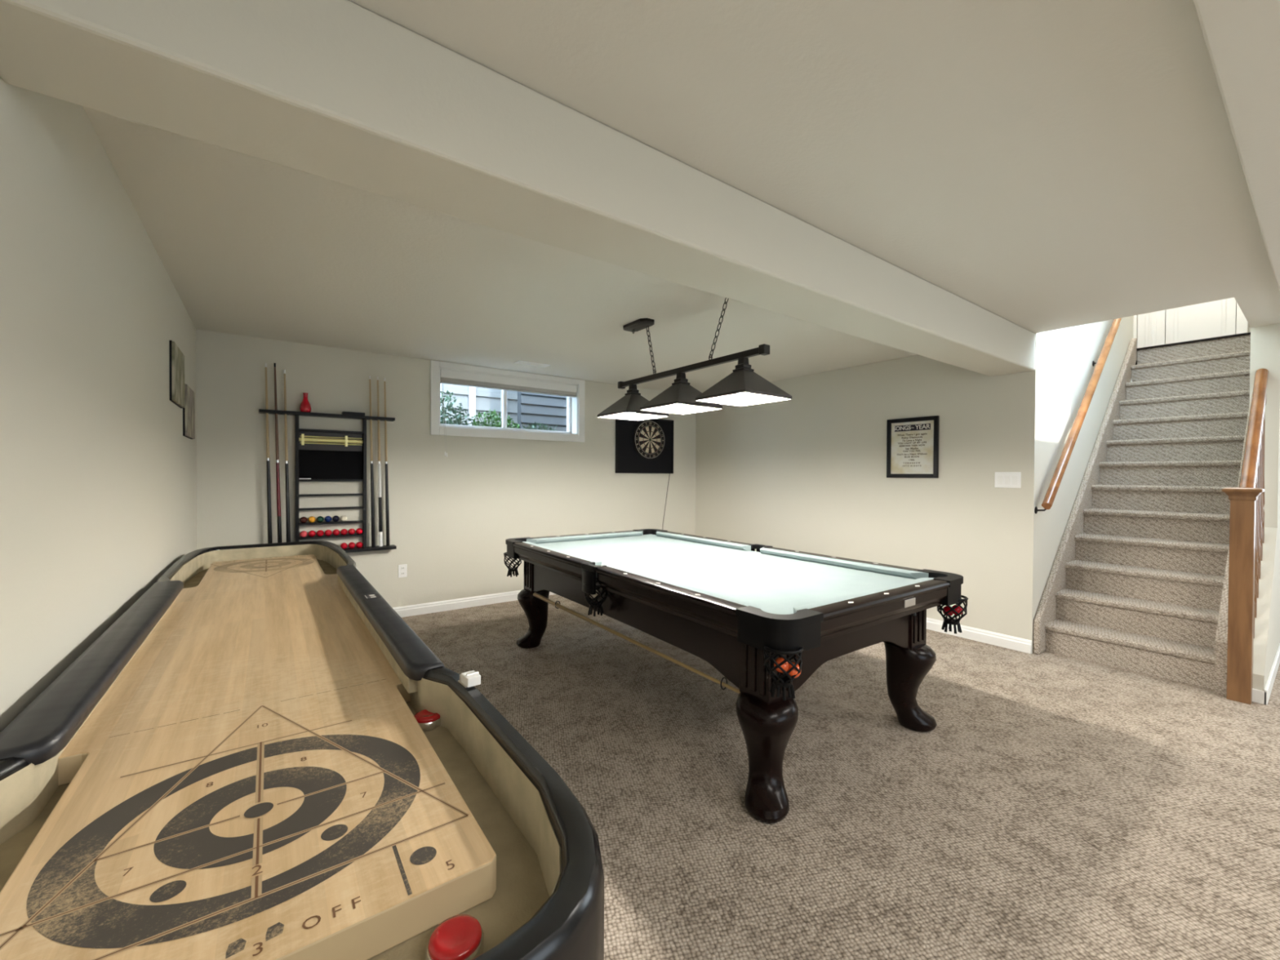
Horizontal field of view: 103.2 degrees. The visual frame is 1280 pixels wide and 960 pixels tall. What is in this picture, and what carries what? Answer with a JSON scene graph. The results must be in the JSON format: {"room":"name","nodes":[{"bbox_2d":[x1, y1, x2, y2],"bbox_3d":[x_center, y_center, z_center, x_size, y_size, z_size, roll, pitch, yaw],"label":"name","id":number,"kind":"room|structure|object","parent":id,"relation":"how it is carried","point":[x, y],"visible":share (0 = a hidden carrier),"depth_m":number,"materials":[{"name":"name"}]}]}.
{"room":"basement game room","nodes":[
{"label":"basement game room","id":0,"kind":"room"},
{"bbox_2d":[0,76,196,732],"bbox_3d":[-0.726,-0.033,0.161,0.120,2.640,9.358,0,1,-36],"label":"wall","id":1,"kind":"structure","parent":0,"point":[98,468],"depth_m":1.39,"materials":[{"name":"beige paint"}]},
{"bbox_2d":[168,340,184,408],"bbox_3d":[-2.637,-0.591,2.895,0.020,0.321,0.426,0,1,-36],"label":"picture","id":2,"kind":"object","parent":1,"relation":"attached to","point":[176,357],"visible":1,"depth_m":2.80,"materials":[{"name":"black"}]},
{"bbox_2d":[182,383,195,439],"bbox_3d":[-2.942,-0.438,3.312,0.020,0.324,0.416,0,1,-36],"label":"picture","id":3,"kind":"object","parent":1,"relation":"attached to","point":[188,411],"visible":0.91,"depth_m":3.23,"materials":[{"name":"black wood"}]},
{"bbox_2d":[195,328,696,607],"bbox_3d":[-1.343,-0.090,5.295,5.182,2.640,0.260,0,1,-36],"label":"wall","id":4,"kind":"structure","parent":0,"point":[452,517],"depth_m":4.58,"materials":[{"name":"beige paint"}]},
{"bbox_2d":[258,408,396,552],"bbox_3d":[-2.545,0.031,4.191,0.962,1.146,0.103,0,1,-36],"label":"cue rack","id":5,"kind":"object","parent":4,"relation":"attached to","point":[321,455],"visible":0.95,"depth_m":4.21,"materials":[{"name":"black wood"}]},
{"bbox_2d":[265,363,272,543],"bbox_3d":[-2.879,-0.161,3.936,0.047,1.478,0.030,0,1,-36],"label":"billiard cue","id":6,"kind":"object","parent":5,"relation":"on","point":[268,458],"visible":0.91,"depth_m":3.93,"materials":[{"name":"black wood"}]},
{"bbox_2d":[273,363,282,542],"bbox_3d":[-2.831,-0.166,3.971,0.053,1.488,0.030,0,1,-36],"label":"billiard cue","id":7,"kind":"object","parent":5,"relation":"on","point":[277,473],"visible":0.94,"depth_m":3.96,"materials":[{"name":"black wood"}]},
{"bbox_2d":[283,369,290,542],"bbox_3d":[-2.784,-0.144,4.005,0.046,1.443,0.030,0,1,-36],"label":"billiard cue","id":8,"kind":"object","parent":5,"relation":"on","point":[286,474],"visible":0.91,"depth_m":4.00,"materials":[{"name":"black wood"}]},
{"bbox_2d":[299,530,307,537],"bbox_3d":[-2.709,0.435,4.088,0.052,0.052,0.052,0,1,-36],"label":"ball","id":9,"kind":"object","parent":5,"relation":"on","point":[303,534],"visible":1,"depth_m":4.07,"materials":[{"name":"red"}]},
{"bbox_2d":[299,516,307,523],"bbox_3d":[-2.708,0.321,4.086,0.052,0.052,0.052,0,1,-36],"label":"ball","id":10,"kind":"object","parent":5,"relation":"on","point":[304,519],"visible":1,"depth_m":4.07,"materials":[{"name":"red plastic"}]},
{"bbox_2d":[299,392,311,412],"bbox_3d":[-2.686,-0.621,4.076,0.078,0.158,0.078,0,1,-36],"label":"shaker bottle","id":11,"kind":"object","parent":5,"relation":"on","point":[305,406],"visible":0.98,"depth_m":4.06,"materials":[{"name":"red plastic"}]},
{"bbox_2d":[307,516,315,522],"bbox_3d":[-2.663,0.321,4.119,0.052,0.052,0.052,0,1,-36],"label":"ball","id":12,"kind":"object","parent":5,"relation":"on","point":[311,519],"visible":1,"depth_m":4.10,"materials":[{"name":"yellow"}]},
{"bbox_2d":[308,530,315,537],"bbox_3d":[-2.663,0.435,4.121,0.052,0.052,0.052,0,1,-36],"label":"ball","id":13,"kind":"object","parent":5,"relation":"on","point":[312,533],"visible":1,"depth_m":4.10,"materials":[{"name":"red plastic"}]},
{"bbox_2d":[316,529,324,536],"bbox_3d":[-2.618,0.435,4.154,0.052,0.052,0.052,0,1,-36],"label":"ball","id":14,"kind":"object","parent":5,"relation":"on","point":[320,532],"visible":1,"depth_m":4.14,"materials":[{"name":"red plastic"}]},
{"bbox_2d":[316,515,324,522],"bbox_3d":[-2.618,0.321,4.152,0.052,0.052,0.052,0,1,-36],"label":"ball","id":15,"kind":"object","parent":5,"relation":"on","point":[319,518],"visible":1,"depth_m":4.14,"materials":[{"name":"teal plastic"}]},
{"bbox_2d":[258,408,395,421],"bbox_3d":[-2.546,-0.530,4.182,0.950,0.024,0.103,0,1,-36],"label":"shelf","id":16,"kind":"object","parent":5,"relation":"attached to","point":[296,414],"depth_m":4.12,"materials":[{"name":"black wood"}]},
{"bbox_2d":[324,515,331,522],"bbox_3d":[-2.573,0.321,4.186,0.052,0.052,0.052,0,1,-36],"label":"ball","id":17,"kind":"object","parent":5,"relation":"on","point":[327,518],"visible":1,"depth_m":4.17,"materials":[{"name":"blue plastic"}]},
{"bbox_2d":[324,529,332,535],"bbox_3d":[-2.572,0.435,4.188,0.052,0.052,0.052,0,1,-36],"label":"ball","id":18,"kind":"object","parent":5,"relation":"on","point":[328,532],"visible":1,"depth_m":4.17,"materials":[{"name":"red plastic"}]},
{"bbox_2d":[298,533,364,539],"bbox_3d":[-2.554,0.469,4.209,0.456,0.016,0.073,0,1,-36],"label":"shelf","id":19,"kind":"object","parent":5,"relation":"attached to","point":[362,534],"depth_m":4.18,"materials":[{"name":"black wood"}]},
{"bbox_2d":[298,520,364,525],"bbox_3d":[-2.553,0.355,4.208,0.456,0.016,0.073,0,1,-36],"label":"shelf","id":20,"kind":"object","parent":5,"relation":"attached to","point":[358,521],"depth_m":4.19,"materials":[{"name":"black wood"}]},
{"bbox_2d":[332,515,339,521],"bbox_3d":[-2.527,0.321,4.218,0.052,0.052,0.052,0,1,-36],"label":"ball","id":21,"kind":"object","parent":5,"relation":"on","point":[335,518],"visible":1,"depth_m":4.20,"materials":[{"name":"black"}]},
{"bbox_2d":[332,528,339,535],"bbox_3d":[-2.526,0.435,4.221,0.052,0.052,0.052,0,1,-36],"label":"ball","id":22,"kind":"object","parent":5,"relation":"on","point":[335,531],"visible":1,"depth_m":4.21,"materials":[{"name":"red plastic"}]},
{"bbox_2d":[340,515,346,521],"bbox_3d":[-2.482,0.321,4.252,0.052,0.052,0.052,0,1,-36],"label":"ball","id":23,"kind":"object","parent":5,"relation":"on","point":[343,517],"visible":1,"depth_m":4.23,"materials":[{"name":"beige plastic"}]},
{"bbox_2d":[340,542,347,548],"bbox_3d":[-2.482,0.552,4.255,0.052,0.052,0.052,0,1,-36],"label":"ball","id":24,"kind":"object","parent":5,"relation":"on","point":[344,545],"visible":1,"depth_m":4.24,"materials":[{"name":"red plastic"}]},
{"bbox_2d":[340,528,347,534],"bbox_3d":[-2.481,0.435,4.254,0.052,0.052,0.052,0,1,-36],"label":"ball","id":25,"kind":"object","parent":5,"relation":"on","point":[344,531],"visible":1,"depth_m":4.24,"materials":[{"name":"red plastic"}]},
{"bbox_2d":[348,528,355,534],"bbox_3d":[-2.435,0.435,4.288,0.052,0.052,0.052,0,1,-36],"label":"ball","id":26,"kind":"object","parent":5,"relation":"on","point":[352,531],"visible":1,"depth_m":4.27,"materials":[{"name":"red plastic"}]},
{"bbox_2d":[348,542,355,548],"bbox_3d":[-2.436,0.552,4.289,0.052,0.052,0.052,0,1,-36],"label":"ball","id":27,"kind":"object","parent":5,"relation":"on","point":[351,544],"visible":1,"depth_m":4.27,"materials":[{"name":"red plastic"}]},
{"bbox_2d":[342,411,364,415],"bbox_3d":[-2.414,-0.555,4.276,0.164,0.026,0.080,0,1,-36],"label":"box","id":28,"kind":"object","parent":5,"relation":"on","point":[343,412],"visible":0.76,"depth_m":4.24,"materials":[{"name":"black"}]},
{"bbox_2d":[355,528,362,533],"bbox_3d":[-2.390,0.435,4.321,0.052,0.052,0.052,0,1,-36],"label":"ball","id":29,"kind":"object","parent":5,"relation":"on","point":[359,531],"visible":1,"depth_m":4.30,"materials":[{"name":"red plastic"}]},
{"bbox_2d":[355,542,362,547],"bbox_3d":[-2.390,0.552,4.322,0.052,0.052,0.052,0,1,-36],"label":"ball","id":30,"kind":"object","parent":5,"relation":"on","point":[358,544],"visible":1,"depth_m":4.30,"materials":[{"name":"red plastic"}]},
{"bbox_2d":[342,544,396,552],"bbox_3d":[-2.548,0.591,4.197,0.962,0.026,0.103,0,1,-36],"label":"shelf","id":31,"kind":"object","parent":5,"relation":"attached to","point":[364,548],"depth_m":4.33,"materials":[{"name":"black wood"}]},
{"bbox_2d":[368,375,375,546],"bbox_3d":[-2.300,-0.157,4.359,0.049,1.468,0.030,0,1,-36],"label":"billiard cue","id":32,"kind":"object","parent":5,"relation":"on","point":[372,506],"visible":1,"depth_m":4.35,"materials":[{"name":"black"}]},
{"bbox_2d":[377,376,382,546],"bbox_3d":[-2.252,-0.157,4.394,0.047,1.468,0.030,0,1,-36],"label":"billiard cue","id":33,"kind":"object","parent":5,"relation":"on","point":[380,531],"visible":1,"depth_m":4.39,"materials":[{"name":"white wood"}]},
{"bbox_2d":[383,377,390,546],"bbox_3d":[-2.208,-0.155,4.427,0.048,1.463,0.030,0,1,-36],"label":"billiard cue","id":34,"kind":"object","parent":5,"relation":"on","point":[387,510],"visible":1,"depth_m":4.42,"materials":[{"name":"black wood"}]},
{"bbox_2d":[398,564,407,577],"bbox_3d":[-2.134,0.818,4.564,0.072,0.116,0.008,0,1,-36],"label":"wall outlet","id":35,"kind":"object","parent":4,"relation":"attached to","point":[402,569],"visible":1,"depth_m":4.56,"materials":[{"name":"white plastic"}]},
{"bbox_2d":[392,590,555,617],"bbox_3d":[-1.269,1.184,5.197,4.942,0.095,0.016,0,1,-36],"label":"baseboard","id":36,"kind":"structure","parent":4,"relation":"attached to","point":[453,604],"depth_m":4.84,"materials":[{"name":"white wood"}]},
{"bbox_2d":[430,360,585,442],"bbox_3d":[-1.333,-0.764,5.245,1.630,0.687,0.216,0,1,-36],"label":"window","id":37,"kind":"structure","parent":4,"relation":"in","point":[575,432],"depth_m":5.17,"materials":[{"name":"white plastic"}]},
{"bbox_2d":[440,368,577,457],"bbox_3d":[-1.286,-0.628,5.181,1.444,0.823,0.079,0,1,-36],"label":"window blind","id":38,"kind":"object","parent":37,"relation":"attached to","point":[447,376],"visible":0.97,"depth_m":5.11,"materials":[{"name":"white plastic"}]},
{"bbox_2d":[615,418,673,473],"bbox_3d":[0.066,-0.415,6.135,0.856,0.668,0.036,0,1,-36],"label":"backboard","id":39,"kind":"object","parent":4,"relation":"attached to","point":[628,460],"visible":0.77,"depth_m":6.04,"materials":[{"name":"black"}]},
{"bbox_2d":[632,420,664,458],"bbox_3d":[0.113,-0.485,6.129,0.464,0.464,0.039,0,1,-36],"label":"dartboard","id":40,"kind":"object","parent":39,"relation":"attached to","point":[648,437],"visible":1,"depth_m":6.11,"materials":[{"name":"black"}]},
{"bbox_2d":[662,473,670,529],"bbox_3d":[0.325,0.571,6.333,0.143,1.309,0.038,0,1,-36],"label":"power cord","id":41,"kind":"object","parent":39,"relation":"hanging from","point":[669,473],"visible":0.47,"depth_m":6.35,"materials":[{"name":"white plastic"}]},
{"bbox_2d":[82,0,1279,392],"bbox_3d":[2.967,-1.198,2.732,9.120,0.280,8.938,0,1,-36],"label":"ceiling","id":42,"kind":"structure","parent":0,"point":[1043,166],"depth_m":1.84,"materials":[{"name":"white paint"}]},
{"bbox_2d":[0,0,1035,376],"bbox_3d":[0.803,-0.931,2.357,4.942,0.272,0.292,0,1,-36],"label":"ceiling beam","id":43,"kind":"structure","parent":42,"relation":"attached to","point":[338,91],"depth_m":1.29,"materials":[{"name":"beige paint"}]},
{"bbox_2d":[514,360,551,367],"bbox_3d":[-1.018,-1.098,4.813,0.320,0.010,0.120,0,1,-36],"label":"ceiling vent","id":44,"kind":"object","parent":42,"relation":"in","point":[519,362],"visible":1,"depth_m":4.79,"materials":[{"name":"white plastic"}]},
{"bbox_2d":[597,297,791,420],"bbox_3d":[0.257,-0.761,3.187,0.366,0.635,1.407,0,1,-36],"label":"lamp","id":45,"kind":"object","parent":42,"relation":"hanging from","point":[743,386],"visible":0.98,"depth_m":3.04,"materials":[{"name":"brown metal"}]},
{"bbox_2d":[401,594,1279,959],"bbox_3d":[3.001,1.332,2.793,9.240,0.100,9.178,0,1,-36],"label":"floor","id":46,"kind":"structure","parent":0,"point":[1055,806],"depth_m":2.02,"materials":[{"name":"carpet"}]},
{"bbox_2d":[0,540,604,959],"bbox_3d":[-1.409,0.851,1.897,0.800,0.828,3.795,0,1,-36],"label":"table","id":47,"kind":"object","parent":46,"relation":"on","point":[241,765],"visible":1,"depth_m":0.84,"materials":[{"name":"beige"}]},
{"bbox_2d":[413,709,440,730],"bbox_3d":[-0.503,0.566,1.204,0.068,0.028,0.068,1,1,31],"label":"puck","id":48,"kind":"object","parent":47,"relation":"on","point":[427,720],"visible":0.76,"depth_m":1.18,"materials":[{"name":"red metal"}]},
{"bbox_2d":[425,914,484,959],"bbox_3d":[-0.228,0.574,0.627,0.068,0.028,0.068,1,1,31],"label":"puck","id":49,"kind":"object","parent":47,"relation":"on","point":[460,936],"visible":1,"depth_m":0.62,"materials":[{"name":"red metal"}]},
{"bbox_2d":[457,670,480,688],"bbox_3d":[-0.388,0.450,1.155,0.034,0.026,0.056,0,1,-40],"label":"box","id":50,"kind":"object","parent":47,"relation":"on","point":[470,678],"depth_m":1.14,"materials":[{"name":"white plastic"}]},
{"bbox_2d":[503,528,968,823],"bbox_3d":[0.300,0.864,3.223,1.484,0.794,2.690,0,1,-35],"label":"pool table","id":51,"kind":"object","parent":46,"relation":"on","point":[733,606],"visible":0.99,"depth_m":2.46,"materials":[{"name":"wood"}]},
{"bbox_2d":[503,551,521,577],"bbox_3d":[-0.972,0.646,3.880,0.140,0.179,0.140,0,1,-35],"label":"basket","id":52,"kind":"object","parent":51,"relation":"on","point":[514,568],"depth_m":3.85,"materials":[{"name":"black leather"}]},
{"bbox_2d":[522,541,601,564],"bbox_3d":[-0.552,0.483,3.360,0.060,0.036,1.110,0,1,-35],"label":"cushion","id":53,"kind":"object","parent":51,"relation":"on","point":[594,562],"depth_m":3.22,"materials":[{"name":"fabric"}]},
{"bbox_2d":[526,530,643,543],"bbox_3d":[-0.408,0.475,4.217,1.110,0.036,0.060,0,1,-35],"label":"cushion","id":54,"kind":"object","parent":51,"relation":"on","point":[554,540],"depth_m":4.17,"materials":[{"name":"fabric"}]},
{"bbox_2d":[583,580,607,616],"bbox_3d":[-0.246,0.661,2.832,0.140,0.179,0.140,0,1,-35],"label":"basket","id":55,"kind":"object","parent":51,"relation":"on","point":[589,588],"depth_m":2.80,"materials":[{"name":"black leather"}]},
{"bbox_2d":[533,592,739,693],"bbox_3d":[-0.164,0.842,2.841,0.027,0.026,2.065,0,1,-35],"label":"stick","id":56,"kind":"object","parent":51,"relation":"in","point":[540,597],"visible":0.81,"depth_m":2.64,"materials":[{"name":"brown wood"}]},
{"bbox_2d":[606,565,759,608],"bbox_3d":[0.155,0.498,2.366,0.060,0.036,1.110,0,1,-35],"label":"cushion","id":57,"kind":"object","parent":51,"relation":"on","point":[705,593],"depth_m":2.26,"materials":[{"name":"fabric"}]},
{"bbox_2d":[656,531,751,551],"bbox_3d":[0.449,0.482,4.073,0.060,0.036,1.110,0,1,-35],"label":"cushion","id":58,"kind":"object","parent":51,"relation":"on","point":[680,537],"depth_m":3.97,"materials":[{"name":"fabric"}]},
{"bbox_2d":[773,657,789,672],"bbox_3d":[0.495,0.647,1.776,0.052,0.052,0.052,0,1,-36],"label":"ball","id":59,"kind":"object","parent":51,"relation":"in","point":[785,666],"visible":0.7,"depth_m":1.76,"materials":[{"name":"orange plastic"}]},
{"bbox_2d":[763,645,803,700],"bbox_3d":[0.507,0.677,1.803,0.140,0.179,0.140,0,1,-35],"label":"basket","id":60,"kind":"object","parent":51,"relation":"on","point":[783,681],"depth_m":1.77,"materials":[{"name":"black leather"}]},
{"bbox_2d":[786,662,800,677],"bbox_3d":[0.539,0.668,1.783,0.052,0.052,0.052,0,1,-36],"label":"ball","id":61,"kind":"object","parent":51,"relation":"in","point":[793,672],"visible":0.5,"depth_m":1.76,"materials":[{"name":"orange plastic"}]},
{"bbox_2d":[760,547,928,578],"bbox_3d":[1.157,0.496,3.079,0.060,0.036,1.110,0,1,-35],"label":"cushion","id":62,"kind":"object","parent":51,"relation":"on","point":[882,570],"depth_m":2.97,"materials":[{"name":"fabric"}]},
{"bbox_2d":[793,577,933,613],"bbox_3d":[1.012,0.505,2.222,1.110,0.036,0.060,0,1,-35],"label":"cushion","id":63,"kind":"object","parent":51,"relation":"on","point":[826,602],"depth_m":2.14,"materials":[{"name":"fabric"}]},
{"bbox_2d":[942,605,953,616],"bbox_3d":[1.576,0.669,2.594,0.052,0.052,0.052,0,1,-36],"label":"ball","id":64,"kind":"object","parent":51,"relation":"in","point":[946,608],"visible":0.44,"depth_m":2.58,"materials":[{"name":"red plastic"}]},
{"bbox_2d":[937,595,968,633],"bbox_3d":[1.574,0.675,2.562,0.140,0.179,0.140,0,1,-35],"label":"basket","id":65,"kind":"object","parent":51,"relation":"on","point":[958,601],"depth_m":2.53,"materials":[{"name":"black leather"}]},
{"bbox_2d":[951,604,963,614],"bbox_3d":[1.589,0.651,2.542,0.052,0.052,0.052,0,1,-36],"label":"ball","id":66,"kind":"object","parent":51,"relation":"in","point":[958,609],"visible":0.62,"depth_m":2.52,"materials":[{"name":"red plastic"}]},
{"bbox_2d":[1032,332,1250,695],"bbox_3d":[4.350,-0.135,4.198,2.931,2.821,0.938,0,1,-36],"label":"staircase","id":67,"kind":"structure","parent":46,"relation":"on","point":[1137,581],"depth_m":3.99,"materials":[{"name":"carpet"}]},
{"bbox_2d":[1222,368,1268,704],"bbox_3d":[3.857,0.260,3.209,1.028,2.045,0.152,0,1,-36],"label":"balustrade","id":68,"kind":"object","parent":46,"relation":"on","point":[1246,514],"visible":1,"depth_m":2.94,"materials":[{"name":"brown wood"}]},
{"bbox_2d":[695,332,1041,653],"bbox_3d":[1.853,-0.070,5.213,0.120,2.640,3.644,0,1,-36],"label":"wall","id":69,"kind":"structure","parent":0,"point":[806,472],"depth_m":4.55,"materials":[{"name":"beige paint"}]},
{"bbox_2d":[886,415,939,478],"bbox_3d":[2.356,-0.279,4.399,0.025,0.520,0.432,0,1,-36],"label":"framed poster","id":70,"kind":"object","parent":69,"relation":"attached to","point":[912,443],"visible":1,"depth_m":4.39,"materials":[{"name":"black paper"}]},
{"bbox_2d":[890,420,933,474],"bbox_3d":[2.361,-0.279,4.403,0.010,0.456,0.368,0,1,-36],"label":"print","id":71,"kind":"object","parent":70,"relation":"attached to","point":[912,442],"depth_m":4.40,"materials":[{"name":"paper"}]},
{"bbox_2d":[926,617,1031,653],"bbox_3d":[1.790,1.202,5.186,0.016,0.095,3.644,0,1,-36],"label":"baseboard","id":72,"kind":"structure","parent":69,"relation":"attached to","point":[1005,641],"depth_m":3.94,"materials":[{"name":"white wood"}]},
{"bbox_2d":[994,471,1021,488],"bbox_3d":[2.777,0.000,3.836,0.012,0.120,0.168,0,1,-36],"label":"light switch","id":73,"kind":"object","parent":69,"relation":"attached to","point":[1002,479],"visible":1,"depth_m":3.83,"materials":[{"name":"white plastic"}]},
{"bbox_2d":[1038,315,1133,604],"bbox_3d":[4.354,-1.286,5.327,4.058,5.100,0.906,0,1,-36],"label":"wall","id":74,"kind":"structure","parent":0,"point":[1068,354],"depth_m":4.15,"materials":[{"name":"beige paint"}]},
{"bbox_2d":[1034,317,1122,513],"bbox_3d":[4.107,-1.109,4.520,3.015,2.713,0.109,0,1,-36],"label":"wall handrail","id":75,"kind":"object","parent":74,"relation":"attached to","point":[1051,491],"visible":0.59,"depth_m":4.04,"materials":[{"name":"brown wood"}]},
{"bbox_2d":[1192,0,1279,293],"bbox_3d":[4.418,-0.985,0.849,9.000,0.090,4.180,0,1,-36],"label":"ceiling","id":76,"kind":"structure","parent":0,"point":[1242,37],"depth_m":1.24,"materials":[{"name":"white paint"}]},
{"bbox_2d":[1235,320,1250,332],"bbox_3d":[7.103,-1.256,3.996,1.190,5.100,6.100,0,1,-36],"label":"wall","id":77,"kind":"structure","parent":0,"point":[1249,326],"depth_m":5.50,"materials":[{"name":"beige paint"}]},
{"bbox_2d":[1133,297,1248,348],"bbox_3d":[6.283,-2.475,5.848,0.065,2.170,0.947,0,1,-36],"label":"door","id":78,"kind":"structure","parent":77,"relation":"in","point":[1216,318],"depth_m":5.79,"materials":[{"name":"white"}]},
{"bbox_2d":[1248,323,1279,690],"bbox_3d":[5.157,-1.269,4.108,3.960,5.100,0.131,0,1,-36],"label":"wall","id":79,"kind":"structure","parent":0,"point":[1264,340],"depth_m":3.43,"materials":[{"name":"beige paint"}]},
{"bbox_2d":[1252,643,1279,705],"bbox_3d":[5.145,1.238,4.116,3.976,0.085,0.125,0,1,-36],"label":"baseboard","id":80,"kind":"structure","parent":79,"relation":"attached to","point":[1260,696],"depth_m":2.98,"materials":[{"name":"white wood"}]},
{"label":"outside","id":81,"kind":"structure","parent":0,"visible":0},
{"bbox_3d":[-3.236,-0.299,7.934,11.000,0.180,6.240,0,1,-36],"label":"ground","id":82,"kind":"structure","parent":81,"visible":0},
{"bbox_2d":[440,389,471,425],"bbox_3d":[-2.204,-0.677,5.432,0.774,0.644,0.552,0,1,-36],"label":"leafy shrub","id":83,"kind":"object","parent":82,"relation":"on","point":[459,418],"visible":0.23,"depth_m":5.48,"materials":[{"name":"green plant"}]},
{"bbox_2d":[440,382,517,428],"bbox_3d":[-1.966,-1.607,7.041,4.800,2.470,0.150,0,1,-36],"label":"wall","id":84,"kind":"structure","parent":82,"relation":"on","point":[473,399],"depth_m":6.84,"materials":[{"name":"grey"}]},
{"bbox_2d":[466,409,519,428],"bbox_3d":[-1.699,-0.584,5.863,0.722,0.462,0.530,0,1,-36],"label":"leafy shrub","id":85,"kind":"object","parent":82,"relation":"on","point":[493,413],"visible":0.23,"depth_m":5.79,"materials":[{"name":"green plant"}]},
{"bbox_2d":[522,422,557,431],"bbox_3d":[-1.209,-0.523,6.095,0.618,0.355,0.445,0,1,-36],"label":"leafy shrub","id":86,"kind":"object","parent":82,"relation":"on","point":[533,426],"visible":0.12,"depth_m":6.06,"materials":[{"name":"green plant"}]},
{"bbox_2d":[517,391,566,431],"bbox_3d":[-0.452,-1.684,7.155,2.620,2.640,0.150,0,1,-36],"label":"wall","id":87,"kind":"structure","parent":82,"relation":"on","point":[550,411],"depth_m":6.53,"materials":[{"name":"grey"}]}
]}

